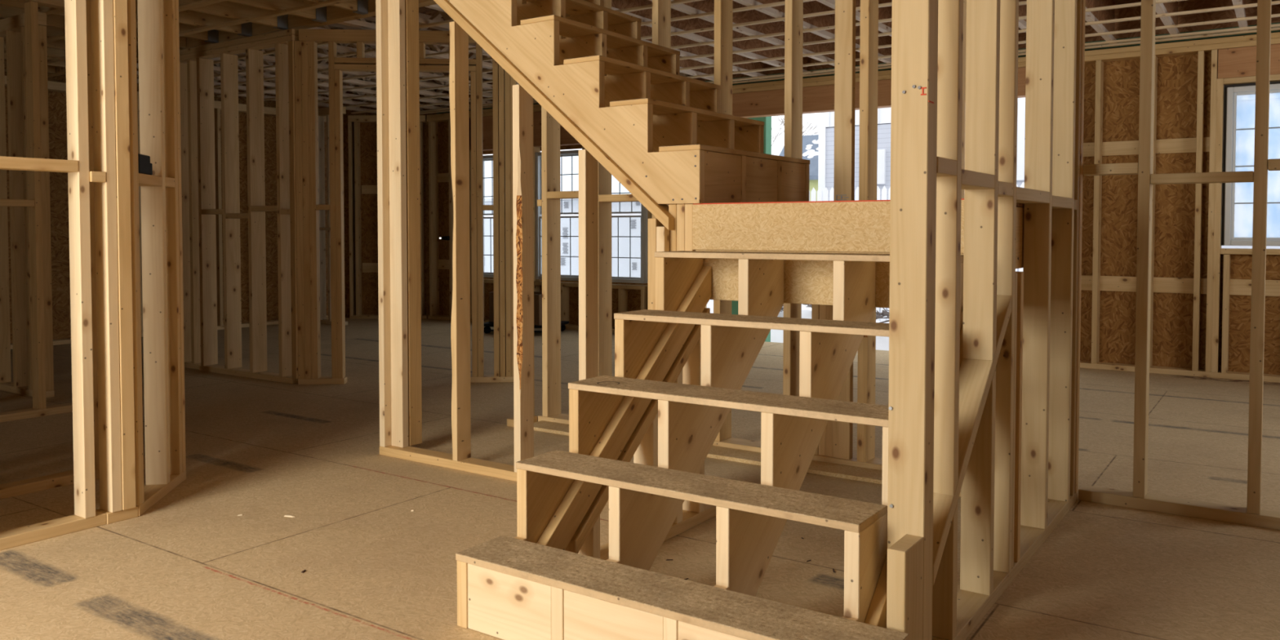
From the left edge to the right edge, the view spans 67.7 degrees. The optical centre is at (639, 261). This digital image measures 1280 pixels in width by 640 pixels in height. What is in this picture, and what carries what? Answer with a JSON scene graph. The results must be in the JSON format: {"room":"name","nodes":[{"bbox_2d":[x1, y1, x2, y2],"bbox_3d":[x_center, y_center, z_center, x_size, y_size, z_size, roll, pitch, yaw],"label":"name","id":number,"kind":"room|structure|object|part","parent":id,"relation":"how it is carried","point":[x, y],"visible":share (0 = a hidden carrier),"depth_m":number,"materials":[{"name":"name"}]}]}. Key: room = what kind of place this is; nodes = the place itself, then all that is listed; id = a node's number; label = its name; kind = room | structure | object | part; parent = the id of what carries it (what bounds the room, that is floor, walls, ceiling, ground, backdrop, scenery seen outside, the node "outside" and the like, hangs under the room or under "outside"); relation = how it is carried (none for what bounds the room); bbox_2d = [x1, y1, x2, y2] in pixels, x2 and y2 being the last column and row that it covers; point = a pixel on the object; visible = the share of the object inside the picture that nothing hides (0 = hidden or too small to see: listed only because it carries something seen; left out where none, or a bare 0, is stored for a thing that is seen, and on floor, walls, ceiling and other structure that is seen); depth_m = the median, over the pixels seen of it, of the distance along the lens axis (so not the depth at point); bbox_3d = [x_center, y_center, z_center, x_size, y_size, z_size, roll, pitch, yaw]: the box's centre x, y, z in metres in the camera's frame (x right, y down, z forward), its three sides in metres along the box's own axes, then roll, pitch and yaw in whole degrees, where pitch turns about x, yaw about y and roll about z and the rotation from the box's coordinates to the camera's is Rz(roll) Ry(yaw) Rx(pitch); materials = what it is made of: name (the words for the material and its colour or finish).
{"room":"construction site","nodes":[
{"label":"construction site","id":0,"kind":"room"},
{"bbox_2d":[0,11,54,397],"bbox_3d":[-4.487,-0.354,6.390,2.100,2.338,0.080,1,2,34],"label":"wall","id":1,"kind":"structure","parent":0,"point":[12,27],"depth_m":5.96,"materials":[{"name":"brown wood"}]},
{"bbox_3d":[-4.487,-1.485,6.353,2.100,0.076,0.080,1,2,34],"label":"plate","id":2,"kind":"part","parent":1,"relation":"part of","materials":[{"name":"brown wood"}]},
{"bbox_3d":[-4.487,0.795,6.428,2.100,0.038,0.080,1,2,34],"label":"plate","id":3,"kind":"part","parent":1,"relation":"part of","materials":[{"name":"brown wood"}]},
{"bbox_2d":[0,0,72,422],"bbox_3d":[-4.267,-0.271,3.847,0.080,2.338,4.450,1,2,34],"label":"wall","id":4,"kind":"structure","parent":0,"point":[39,408],"depth_m":5.21,"materials":[{"name":"brown wood"}]},
{"bbox_3d":[-4.267,0.878,3.884,0.080,0.038,4.450,1,2,34],"label":"plate","id":5,"kind":"part","parent":4,"relation":"part of","materials":[{"name":"brown wood"}]},
{"bbox_3d":[-4.267,-1.402,3.810,0.080,0.076,4.450,1,2,34],"label":"plate","id":6,"kind":"part","parent":4,"relation":"part of","materials":[{"name":"brown wood"}]},
{"bbox_2d":[0,0,137,550],"bbox_3d":[-2.739,-0.213,2.062,0.108,2.338,3.230,1,2,34],"label":"wall","id":7,"kind":"structure","parent":0,"point":[110,177],"depth_m":3.30,"materials":[{"name":"brown wood"}]},
{"bbox_3d":[-2.769,0.938,2.054,0.080,0.038,3.122,1,2,34],"label":"plate","id":8,"kind":"part","parent":7,"relation":"part of","materials":[{"name":"brown wood"}]},
{"bbox_3d":[-1.855,0.894,3.385,0.084,0.038,0.108,1,2,34],"label":"plate","id":9,"kind":"part","parent":7,"relation":"part of","materials":[{"name":"brown wood"}]},
{"bbox_2d":[0,0,145,498],"bbox_3d":[-2.688,-0.253,3.281,0.085,2.338,2.100,1,2,34],"label":"wall","id":10,"kind":"structure","parent":0,"point":[64,478],"depth_m":3.87,"materials":[{"name":"brown wood"}]},
{"bbox_3d":[-2.690,0.896,3.320,0.080,0.038,2.100,1,2,34],"label":"plate","id":11,"kind":"part","parent":10,"relation":"part of","materials":[{"name":"brown wood"}]},
{"bbox_2d":[127,0,186,516],"bbox_3d":[-1.865,-0.264,3.622,0.080,2.338,0.520,0,2,-9],"label":"wall","id":12,"kind":"structure","parent":0,"point":[158,42],"depth_m":3.67,"materials":[{"name":"brown wood"}]},
{"bbox_2d":[137,153,152,174],"bbox_3d":[-1.839,-0.354,3.521,0.050,0.071,0.189,0,2,-9],"label":"cable box","id":13,"kind":"object","parent":12,"relation":"on","point":[144,166],"visible":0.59,"depth_m":3.49,"materials":[{"name":"black plastic"}]},
{"bbox_3d":[-1.865,0.885,3.660,0.080,0.038,0.520,0,2,-9],"label":"plate","id":14,"kind":"part","parent":12,"relation":"part of","materials":[{"name":"brown wood"}]},
{"bbox_2d":[4,60,328,349],"bbox_3d":[-6.021,-0.547,7.375,0.150,2.659,9.100,1,2,34],"label":"wall","id":15,"kind":"structure","parent":0,"point":[57,105],"depth_m":9.75,"materials":[{"name":"brown wood"}]},
{"bbox_3d":[-6.037,-1.514,7.293,0.120,0.073,9.000,1,2,34],"label":"plate","id":16,"kind":"part","parent":15,"relation":"part of","materials":[{"name":"brown wood"}]},
{"bbox_3d":[-6.037,0.764,7.368,0.120,0.038,9.000,1,2,34],"label":"plate","id":17,"kind":"part","parent":15,"relation":"part of","materials":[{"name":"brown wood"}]},
{"bbox_2d":[179,28,298,383],"bbox_3d":[-2.917,-0.367,6.785,1.645,2.338,0.113,1,2,34],"label":"wall","id":18,"kind":"structure","parent":0,"point":[282,41],"depth_m":6.73,"materials":[{"name":"brown wood"}]},
{"bbox_3d":[-3.389,0.771,7.154,0.490,0.038,0.080,1,2,34],"label":"plate","id":19,"kind":"part","parent":18,"relation":"part of","materials":[{"name":"brown wood"}]},
{"bbox_3d":[-2.928,-1.517,6.736,1.640,0.037,0.080,1,2,34],"label":"plate","id":20,"kind":"part","parent":18,"relation":"part of","materials":[{"name":"brown wood"}]},
{"bbox_3d":[-2.928,-1.478,6.737,1.640,0.037,0.080,1,2,34],"label":"plate","id":21,"kind":"part","parent":18,"relation":"part of","materials":[{"name":"brown wood"}]},
{"bbox_3d":[-2.738,0.787,6.681,1.100,0.038,0.080,1,2,34],"label":"plate","id":22,"kind":"part","parent":18,"relation":"part of","materials":[{"name":"brown wood"}]},
{"bbox_2d":[318,106,347,324],"bbox_3d":[-3.407,-0.484,10.372,0.580,2.338,0.085,1,2,34],"label":"wall","id":23,"kind":"structure","parent":0,"point":[322,112],"depth_m":10.39,"materials":[{"name":"brown wood"}]},
{"bbox_3d":[-3.405,-1.615,10.337,0.580,0.076,0.080,1,2,34],"label":"plate","id":24,"kind":"part","parent":23,"relation":"part of","materials":[{"name":"brown wood"}]},
{"bbox_3d":[-3.405,0.665,10.412,0.580,0.038,0.080,1,2,34],"label":"plate","id":25,"kind":"part","parent":23,"relation":"part of","materials":[{"name":"brown wood"}]},
{"bbox_2d":[342,90,432,318],"bbox_3d":[-2.920,-0.666,11.023,1.125,2.659,0.133,0,2,0],"label":"wall","id":26,"kind":"structure","parent":0,"point":[359,130],"depth_m":11.06,"materials":[{"name":"brown wood"}]},
{"bbox_3d":[-2.900,-1.635,10.984,0.885,0.073,0.120,0,2,0],"label":"plate","id":27,"kind":"part","parent":26,"relation":"part of","materials":[{"name":"brown wood"}]},
{"bbox_3d":[-2.900,0.644,11.059,0.885,0.038,0.120,0,2,0],"label":"plate","id":28,"kind":"part","parent":26,"relation":"part of","materials":[{"name":"brown wood"}]},
{"bbox_2d":[293,28,515,384],"bbox_3d":[-1.546,-0.354,6.369,1.440,2.338,0.080,0,2,-4],"label":"wall","id":29,"kind":"structure","parent":0,"point":[306,106],"depth_m":6.32,"materials":[{"name":"brown wood"}]},
{"bbox_3d":[-2.115,0.797,6.366,0.300,0.038,0.080,0,2,-4],"label":"plate","id":30,"kind":"part","parent":29,"relation":"part of","materials":[{"name":"brown wood"}]},
{"bbox_3d":[-1.531,-1.484,6.333,1.410,0.076,0.080,0,2,-4],"label":"plate","id":31,"kind":"part","parent":29,"relation":"part of","materials":[{"name":"brown wood"}]},
{"bbox_3d":[-0.983,0.794,6.447,0.310,0.038,0.080,0,2,-4],"label":"plate","id":32,"kind":"part","parent":29,"relation":"part of","materials":[{"name":"brown wood"}]},
{"bbox_2d":[375,0,674,481],"bbox_3d":[-0.499,-0.268,3.936,1.566,2.325,0.156,1,2,34],"label":"wall","id":33,"kind":"structure","parent":0,"point":[397,73],"depth_m":4.08,"materials":[{"name":"brown wood"}]},
{"bbox_3d":[-0.525,0.876,3.946,1.555,0.038,0.080,1,2,34],"label":"plate","id":34,"kind":"part","parent":33,"relation":"part of","materials":[{"name":"brown wood"}]},
{"bbox_3d":[-0.506,-0.777,3.879,1.531,1.303,0.082,1,2,34],"label":"rake plate","id":35,"kind":"part","parent":33,"relation":"part of","materials":[{"name":"brown wood"}]},
{"bbox_2d":[0,317,1279,639],"bbox_3d":[-1.377,1.002,4.515,11.200,0.250,9.850,1,2,34],"label":"floor","id":36,"kind":"structure","parent":0,"point":[188,567],"depth_m":3.33,"materials":[{"name":"beige wood"}]},
{"bbox_2d":[484,320,568,333],"bbox_3d":[-1.148,0.662,9.531,0.760,0.099,0.500,0,2,14],"label":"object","id":37,"kind":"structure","parent":36,"relation":"on","point":[487,329],"depth_m":9.40,"materials":[{"name":"black wood"}]},
{"bbox_2d":[488,291,561,325],"bbox_3d":[-1.148,0.462,9.525,0.660,0.298,0.340,1,2,34],"label":"crate","id":38,"kind":"object","parent":37,"relation":"on","point":[537,295],"visible":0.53,"depth_m":9.23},
{"bbox_2d":[455,250,963,639],"bbox_3d":[0.325,0.463,2.624,1.130,0.950,1.188,1,2,34],"label":"staircase","id":39,"kind":"structure","parent":36,"relation":"on","point":[526,586],"depth_m":2.50,"materials":[{"name":"brown wood"}]},
{"bbox_2d":[533,420,960,496],"bbox_3d":[0.463,0.875,4.278,2.480,0.018,0.155,1,2,34],"label":"subfloor offcut","id":40,"kind":"object","parent":36,"relation":"on","point":[820,468],"visible":0.34,"depth_m":4.16,"materials":[{"name":"beige wood"}]},
{"bbox_2d":[668,198,1023,307],"bbox_3d":[0.833,0.349,3.550,1.144,1.118,0.916,1,2,34],"label":"landing","id":41,"kind":"object","parent":36,"relation":"on","point":[858,226],"depth_m":3.19,"materials":[{"name":"brown wood"}]},
{"bbox_2d":[447,0,809,204],"bbox_3d":[-0.257,-0.966,4.243,1.774,1.465,0.934,1,2,34],"label":"staircase","id":42,"kind":"structure","parent":41,"relation":"on","point":[668,131],"depth_m":3.82,"materials":[{"name":"brown wood"}]},
{"bbox_3d":[0.140,0.350,3.520,0.034,1.117,0.079,1,2,34],"label":"post","id":43,"kind":"part","parent":41,"relation":"part of","materials":[{"name":"brown wood"}]},
{"bbox_3d":[0.168,0.351,3.500,0.034,1.117,0.079,1,2,34],"label":"post","id":44,"kind":"part","parent":41,"relation":"part of","materials":[{"name":"brown wood"}]},
{"bbox_3d":[0.197,0.351,3.481,0.034,1.117,0.079,1,2,34],"label":"post","id":45,"kind":"part","parent":41,"relation":"part of","materials":[{"name":"brown wood"}]},
{"bbox_2d":[0,0,1279,114],"bbox_3d":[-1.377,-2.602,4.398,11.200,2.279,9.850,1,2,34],"label":"ceiling","id":46,"kind":"structure","parent":0,"point":[758,25],"depth_m":6.57,"materials":[{"name":"brown wood"}]},
{"bbox_2d":[564,307,715,559],"bbox_3d":[0.003,0.549,3.082,0.080,0.749,0.970,1,2,34],"label":"wall","id":47,"kind":"structure","parent":0,"point":[642,444],"depth_m":3.09,"materials":[{"name":"brown wood"}]},
{"bbox_3d":[0.003,0.904,3.093,0.080,0.038,0.970,1,2,34],"label":"plate","id":48,"kind":"part","parent":47,"relation":"part of","materials":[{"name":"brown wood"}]},
{"bbox_2d":[506,0,966,470],"bbox_3d":[0.467,-0.287,4.314,2.633,2.338,0.272,1,2,34],"label":"wall","id":49,"kind":"structure","parent":0,"point":[835,444],"depth_m":4.24,"materials":[{"name":"brown wood"}]},
{"bbox_3d":[-0.620,0.841,5.024,0.078,0.038,0.154,1,2,34],"label":"plate","id":50,"kind":"part","parent":49,"relation":"part of","materials":[{"name":"brown wood"}]},
{"bbox_3d":[0.544,0.861,4.393,2.553,0.038,0.117,1,2,34],"label":"plate","id":51,"kind":"part","parent":49,"relation":"part of","materials":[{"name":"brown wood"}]},
{"bbox_2d":[731,116,771,342],"bbox_3d":[1.054,-0.636,9.447,0.480,3.299,0.120,1,2,34],"label":"wall","id":52,"kind":"structure","parent":0,"point":[767,120],"depth_m":9.30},
{"bbox_2d":[426,0,1279,382],"bbox_3d":[1.760,-0.573,8.160,10.200,2.659,0.135,1,2,34],"label":"wall","id":53,"kind":"structure","parent":0,"point":[1201,300],"depth_m":6.89,"materials":[{"name":"brown wood"}]},
{"bbox_2d":[439,235,449,240],"bbox_3d":[-2.207,-0.259,10.791,0.125,0.051,0.051,1,2,34],"label":"work light","id":54,"kind":"object","parent":53,"relation":"attached to","point":[444,237],"visible":1,"depth_m":10.76,"materials":[{"name":"black plastic"}]},
{"bbox_2d":[483,155,493,277],"bbox_3d":[-1.508,-0.487,10.411,0.670,1.340,0.085,1,2,34],"label":"window","id":55,"kind":"structure","parent":53,"relation":"in","point":[486,157],"depth_m":10.51,"materials":[{"name":"plastic"}]},
{"bbox_3d":[-1.498,-0.810,10.415,0.594,0.617,0.025,1,2,34],"label":"sash","id":56,"kind":"part","parent":55,"relation":"part of","materials":[{"name":"plastic"}]},
{"bbox_3d":[-1.513,-0.168,10.413,0.594,0.627,0.025,1,2,34],"label":"sash","id":57,"kind":"part","parent":55,"relation":"part of","materials":[{"name":"plastic"}]},
{"bbox_3d":[-0.905,0.678,10.020,3.649,0.038,0.120,1,2,34],"label":"plate","id":58,"kind":"part","parent":53,"relation":"part of","materials":[{"name":"brown wood"}]},
{"bbox_2d":[535,150,578,280],"bbox_3d":[-0.823,-0.471,9.942,0.630,1.340,0.085,1,2,34],"label":"window","id":59,"kind":"structure","parent":53,"relation":"in","point":[566,153],"depth_m":10.06,"materials":[{"name":"plastic"}]},
{"bbox_3d":[-0.829,-0.153,9.944,0.554,0.627,0.025,1,2,34],"label":"sash","id":60,"kind":"part","parent":59,"relation":"part of","materials":[{"name":"plastic"}]},
{"bbox_3d":[-0.813,-0.795,9.946,0.554,0.617,0.025,1,2,34],"label":"sash","id":61,"kind":"part","parent":59,"relation":"part of","materials":[{"name":"plastic"}]},
{"bbox_3d":[-0.867,0.239,9.980,2.280,0.038,0.120,1,2,34],"label":"sill","id":62,"kind":"part","parent":53,"relation":"part of","materials":[{"name":"brown wood"}]},
{"bbox_2d":[611,182,647,283],"bbox_3d":[-0.208,-0.458,9.521,0.660,1.340,0.085,1,2,34],"label":"window","id":63,"kind":"structure","parent":53,"relation":"in","point":[643,279],"depth_m":9.36,"materials":[{"name":"plastic"}]},
{"bbox_3d":[-0.198,-0.781,9.525,0.584,0.617,0.025,1,2,34],"label":"sash","id":64,"kind":"part","parent":63,"relation":"part of","materials":[{"name":"plastic"}]},
{"bbox_3d":[-0.214,-0.139,9.523,0.584,0.627,0.025,1,2,34],"label":"sash","id":65,"kind":"part","parent":63,"relation":"part of","materials":[{"name":"plastic"}]},
{"bbox_3d":[1.736,-1.562,8.138,10.050,0.037,0.120,1,2,34],"label":"plate","id":66,"kind":"part","parent":53,"relation":"part of","materials":[{"name":"brown wood"}]},
{"bbox_3d":[1.736,-1.524,8.139,10.050,0.037,0.120,1,2,34],"label":"plate","id":67,"kind":"part","parent":53,"relation":"part of","materials":[{"name":"brown wood"}]},
{"bbox_3d":[4.446,0.797,6.357,3.480,0.038,0.120,1,2,34],"label":"plate","id":68,"kind":"part","parent":53,"relation":"part of","materials":[{"name":"brown wood"}]},
{"bbox_3d":[4.405,-0.060,6.357,0.920,0.037,0.120,1,2,34],"label":"sill","id":69,"kind":"part","parent":53,"relation":"part of","materials":[{"name":"brown wood"}]},
{"bbox_2d":[1221,81,1279,245],"bbox_3d":[4.412,-0.651,6.348,0.916,1.104,0.085,1,2,34],"label":"window","id":70,"kind":"structure","parent":53,"relation":"in","point":[1239,101],"depth_m":6.52,"materials":[{"name":"plastic"}]},
{"bbox_3d":[4.406,-0.641,6.340,0.768,0.973,0.004,1,2,34],"label":"pane","id":71,"kind":"part","parent":70,"relation":"part of","materials":[{"name":"clear glass"}]},
{"bbox_3d":[4.405,-1.224,6.319,0.920,0.037,0.120,1,2,34],"label":"lintel plate","id":72,"kind":"part","parent":53,"relation":"part of","materials":[{"name":"brown wood"}]},
{"bbox_2d":[886,0,1085,639],"bbox_3d":[1.072,-0.237,2.795,0.085,2.338,1.948,1,2,34],"label":"wall","id":73,"kind":"structure","parent":0,"point":[1000,429],"depth_m":2.56,"materials":[{"name":"brown wood"}]},
{"bbox_3d":[0.827,0.415,2.457,0.080,0.619,0.692,1,2,34],"label":"rake plate","id":74,"kind":"part","parent":73,"relation":"part of","materials":[{"name":"brown wood"}]},
{"bbox_3d":[1.073,0.912,2.832,0.080,0.038,1.948,1,2,34],"label":"plate","id":75,"kind":"part","parent":73,"relation":"part of","materials":[{"name":"brown wood"}]},
{"bbox_2d":[1078,0,1279,529],"bbox_3d":[2.667,-0.242,2.936,2.389,2.338,0.082,1,2,34],"label":"wall","id":76,"kind":"structure","parent":0,"point":[1139,499],"depth_m":3.42,"materials":[{"name":"brown wood"}]},
{"bbox_3d":[2.667,0.906,2.973,2.389,0.042,0.082,1,2,34],"label":"plate","id":77,"kind":"part","parent":76,"relation":"part of","materials":[{"name":"brown wood"}]},
{"label":"outside","id":78,"kind":"structure","parent":0,"visible":0},
{"bbox_2d":[803,304,888,323],"bbox_3d":[1.815,0.876,19.089,75.000,0.350,90.000,1,2,34],"label":"snow ground","id":79,"kind":"structure","parent":78,"point":[803,304],"depth_m":13.84,"materials":[{"name":"white snow"}]},
{"bbox_2d":[484,198,640,277],"bbox_3d":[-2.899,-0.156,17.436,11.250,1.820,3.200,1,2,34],"label":"house","id":80,"kind":"structure","parent":79,"relation":"on","point":[624,222],"depth_m":13.94,"materials":[{"name":"white paint"}]},
{"bbox_2d":[771,115,821,146],"bbox_3d":[3.497,-1.845,25.192,3.610,4.691,2.191,1,2,20],"label":"bare tree","id":81,"kind":"object","parent":79,"relation":"on","point":[782,121],"visible":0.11,"depth_m":24.94,"materials":[{"name":"brown plant"}]},
{"bbox_2d":[706,299,888,351],"bbox_3d":[1.374,0.694,11.355,5.274,0.517,2.428,1,2,34],"label":"snow bank","id":82,"kind":"object","parent":79,"relation":"on","point":[776,335],"visible":0.05,"depth_m":10.31,"materials":[{"name":"white snow"}]},
{"bbox_2d":[875,307,888,323],"bbox_3d":[2.606,0.523,9.820,0.867,0.267,0.525,1,2,34],"label":"brush pile","id":83,"kind":"object","parent":82,"relation":"in","point":[878,315],"visible":0.21,"depth_m":9.84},
{"bbox_2d":[778,134,818,201],"bbox_3d":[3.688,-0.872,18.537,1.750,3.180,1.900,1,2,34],"label":"garage","id":84,"kind":"structure","parent":79,"relation":"on","point":[810,143],"depth_m":18.21,"materials":[{"name":"white"}]},
{"bbox_2d":[801,182,1024,321],"bbox_3d":[4.067,-0.095,13.428,4.575,1.960,0.060,1,2,34],"label":"picket fence","id":85,"kind":"object","parent":79,"relation":"on","point":[884,191],"visible":0.06,"depth_m":13.97,"materials":[{"name":"white paint"}]},
{"bbox_2d":[817,97,1279,312],"bbox_3d":[8.794,-1.611,14.808,10.740,4.900,5.080,1,2,34],"label":"house","id":86,"kind":"structure","parent":79,"relation":"on","point":[826,132],"depth_m":15.17,"materials":[{"name":"grey"}]},
{"bbox_3d":[8.822,-3.115,14.764,10.700,1.890,5.040,1,2,34],"label":"wall panel","id":87,"kind":"part","parent":86,"relation":"part of","materials":[{"name":"white paint"}]}
]}

